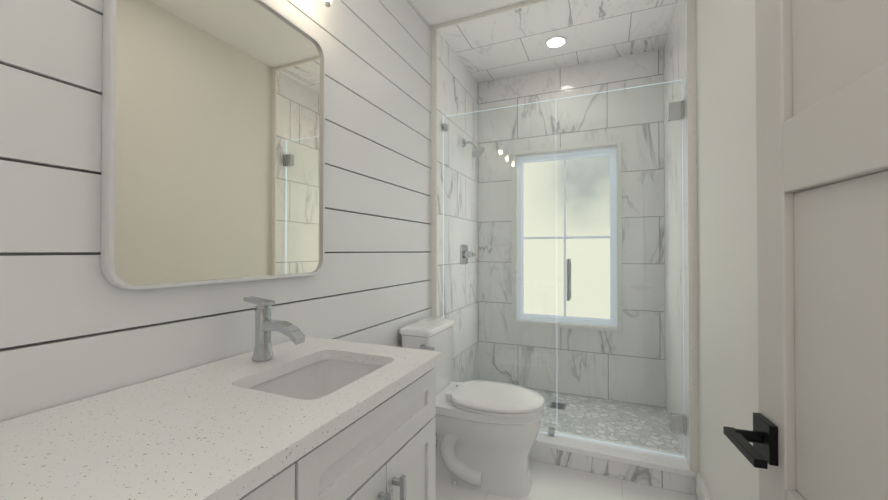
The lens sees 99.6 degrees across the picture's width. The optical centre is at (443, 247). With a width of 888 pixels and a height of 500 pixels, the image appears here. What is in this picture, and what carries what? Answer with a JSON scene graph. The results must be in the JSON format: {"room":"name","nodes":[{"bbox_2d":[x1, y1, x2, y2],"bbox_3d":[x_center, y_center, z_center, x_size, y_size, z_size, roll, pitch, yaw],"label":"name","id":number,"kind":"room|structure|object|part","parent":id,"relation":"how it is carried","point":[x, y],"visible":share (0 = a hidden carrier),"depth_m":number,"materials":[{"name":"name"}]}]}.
{"room":"bathroom","nodes":[
{"label":"bathroom","id":0,"kind":"room"},
{"bbox_2d":[0,0,477,421],"bbox_3d":[-0.391,-0.108,1.778,0.135,2.645,3.320,0,-1,23],"label":"wall","id":1,"kind":"structure","parent":0,"point":[75,324],"depth_m":1.11,"materials":[{"name":"grey wood"}]},
{"bbox_2d":[101,0,324,289],"bbox_3d":[-0.612,-0.345,1.148,0.030,0.895,0.690,0,-1,23],"label":"mirror","id":2,"kind":"object","parent":1,"relation":"attached to","point":[213,146],"visible":0.98,"depth_m":1.04,"materials":[{"name":"white mirror"}]},
{"bbox_2d":[318,0,341,7],"bbox_3d":[-0.555,-0.978,1.130,0.154,0.203,0.680,0,-1,23],"label":"sconce","id":3,"kind":"object","parent":1,"relation":"attached to","point":[327,3],"visible":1,"depth_m":1.36,"materials":[{"name":"silver metal"}]},
{"bbox_2d":[460,245,475,264],"bbox_3d":[0.185,0.054,2.846,0.072,0.150,0.160,0,-1,23],"label":"shower valve","id":4,"kind":"object","parent":1,"relation":"attached to","point":[466,251],"depth_m":2.82,"materials":[{"name":"silver metal"}]},
{"bbox_2d":[462,139,484,156],"bbox_3d":[0.224,-0.754,2.826,0.164,0.144,0.111,0,-1,23],"label":"shower head","id":5,"kind":"object","parent":1,"relation":"attached to","point":[475,153],"depth_m":2.82},
{"bbox_2d":[431,0,698,471],"bbox_3d":[0.581,-0.165,2.131,1.440,2.525,0.012,0,-1,23],"label":"trim","id":6,"kind":"structure","parent":1,"relation":"attached to","point":[692,241],"depth_m":1.85,"materials":[{"name":"wood"}]},
{"bbox_2d":[529,428,696,494],"bbox_3d":[0.611,1.158,2.187,1.480,0.120,0.170,0,-1,23],"label":"shower curb","id":7,"kind":"structure","parent":1,"relation":"attached to","point":[663,471],"depth_m":2.00,"materials":[{"name":"stone"}]},
{"bbox_2d":[442,80,686,456],"bbox_3d":[0.621,0.113,2.220,1.368,1.968,0.099,0,-1,23],"label":"glass","id":8,"kind":"object","parent":7,"relation":"on","point":[676,112],"visible":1,"depth_m":2.15,"materials":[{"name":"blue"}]},
{"bbox_2d":[411,0,530,26],"bbox_3d":[0.111,-1.488,1.059,1.640,0.100,2.375,0,-1,23],"label":"ceiling","id":9,"kind":"structure","parent":0,"point":[435,12],"depth_m":2.23,"materials":[{"name":"white paint"}]},
{"bbox_2d":[436,459,694,499],"bbox_3d":[0.110,1.257,1.030,1.640,0.100,2.370,0,-1,23],"label":"floor","id":10,"kind":"structure","parent":0,"point":[552,482],"depth_m":1.88,"materials":[{"name":"tile"}]},
{"bbox_2d":[0,336,442,499],"bbox_3d":[-0.483,0.764,0.746,0.576,0.880,1.162,0,-1,23],"label":"bathroom vanity","id":11,"kind":"object","parent":10,"relation":"on","point":[313,418],"visible":1,"depth_m":0.73,"materials":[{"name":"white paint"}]},
{"bbox_2d":[243,296,304,361],"bbox_3d":[-0.492,0.237,1.083,0.204,0.179,0.060,0,-1,23],"label":"faucet","id":12,"kind":"object","parent":11,"relation":"on","point":[265,325],"visible":1,"depth_m":1.08,"materials":[{"name":"silver metal"}]},
{"bbox_2d":[399,318,543,498],"bbox_3d":[0.159,0.821,2.004,0.730,0.791,0.393,0,-1,23],"label":"toilet","id":13,"kind":"object","parent":10,"relation":"on","point":[487,432],"visible":0.92,"depth_m":1.88,"materials":[{"name":"white ceramic"}]},
{"bbox_2d":[478,49,664,407],"bbox_3d":[0.943,-0.097,2.965,1.370,2.645,0.120,0,-1,23],"label":"wall","id":14,"kind":"structure","parent":0,"point":[627,71],"depth_m":2.85,"materials":[{"name":"tile"}]},
{"bbox_2d":[512,141,622,332],"bbox_3d":[0.942,-0.077,2.937,0.814,1.399,0.088,0,-1,23],"label":"window","id":15,"kind":"structure","parent":14,"relation":"in","point":[526,311],"depth_m":2.95,"materials":[{"name":"white glass"}]},
{"bbox_2d":[663,0,758,499],"bbox_3d":[0.990,-0.114,1.180,0.135,2.645,3.320,0,-1,23],"label":"wall","id":16,"kind":"structure","parent":0,"point":[727,276],"depth_m":1.49,"materials":[{"name":"white paint"}]},
{"bbox_2d":[694,471,710,499],"bbox_3d":[0.778,1.138,0.789,0.022,0.132,2.258,0,-1,23],"label":"baseboard","id":17,"kind":"structure","parent":16,"relation":"attached to","point":[702,493],"depth_m":1.75,"materials":[{"name":"white wood"}]},
{"bbox_2d":[723,0,887,499],"bbox_3d":[0.474,0.174,0.293,0.165,2.030,0.812,0,-1,17],"label":"door","id":18,"kind":"structure","parent":16,"relation":"in","point":[822,151],"depth_m":0.53,"materials":[{"name":"white paint"}]},
{"bbox_3d":[0.572,0.329,0.614,0.165,0.065,0.138,0,-1,17],"label":"door handle","id":19,"kind":"part","parent":18,"relation":"part of","materials":[{"name":"black metal"}]},
{"label":"outside","id":20,"kind":"structure","parent":0,"visible":0},
{"bbox_2d":[438,0,676,82],"bbox_3d":[0.771,-1.463,2.582,1.640,0.120,0.945,0,-1,23],"label":"ceiling","id":21,"kind":"structure","parent":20,"point":[508,44],"depth_m":2.48,"materials":[{"name":"tile"}]},
{"bbox_2d":[545,36,566,47],"bbox_3d":[0.764,-1.401,2.565,0.150,0.007,0.150,0,-1,23],"label":"recessed light","id":22,"kind":"object","parent":21,"relation":"attached to","point":[555,41],"visible":1,"depth_m":2.56,"materials":[{"name":"white"}]},
{"bbox_2d":[529,388,690,494],"bbox_3d":[0.790,1.222,2.599,1.540,0.200,0.750,0,-1,23],"label":"floor","id":23,"kind":"structure","parent":20,"point":[642,415],"depth_m":2.43,"materials":[{"name":"tile"}]},
{"bbox_2d":[549,402,565,409],"bbox_3d":[0.803,1.120,2.655,0.110,0.004,0.110,0,-1,23],"label":"shower drain","id":24,"kind":"object","parent":23,"relation":"on","point":[560,406],"visible":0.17,"depth_m":2.65,"materials":[{"name":"silver metal"}]}
]}

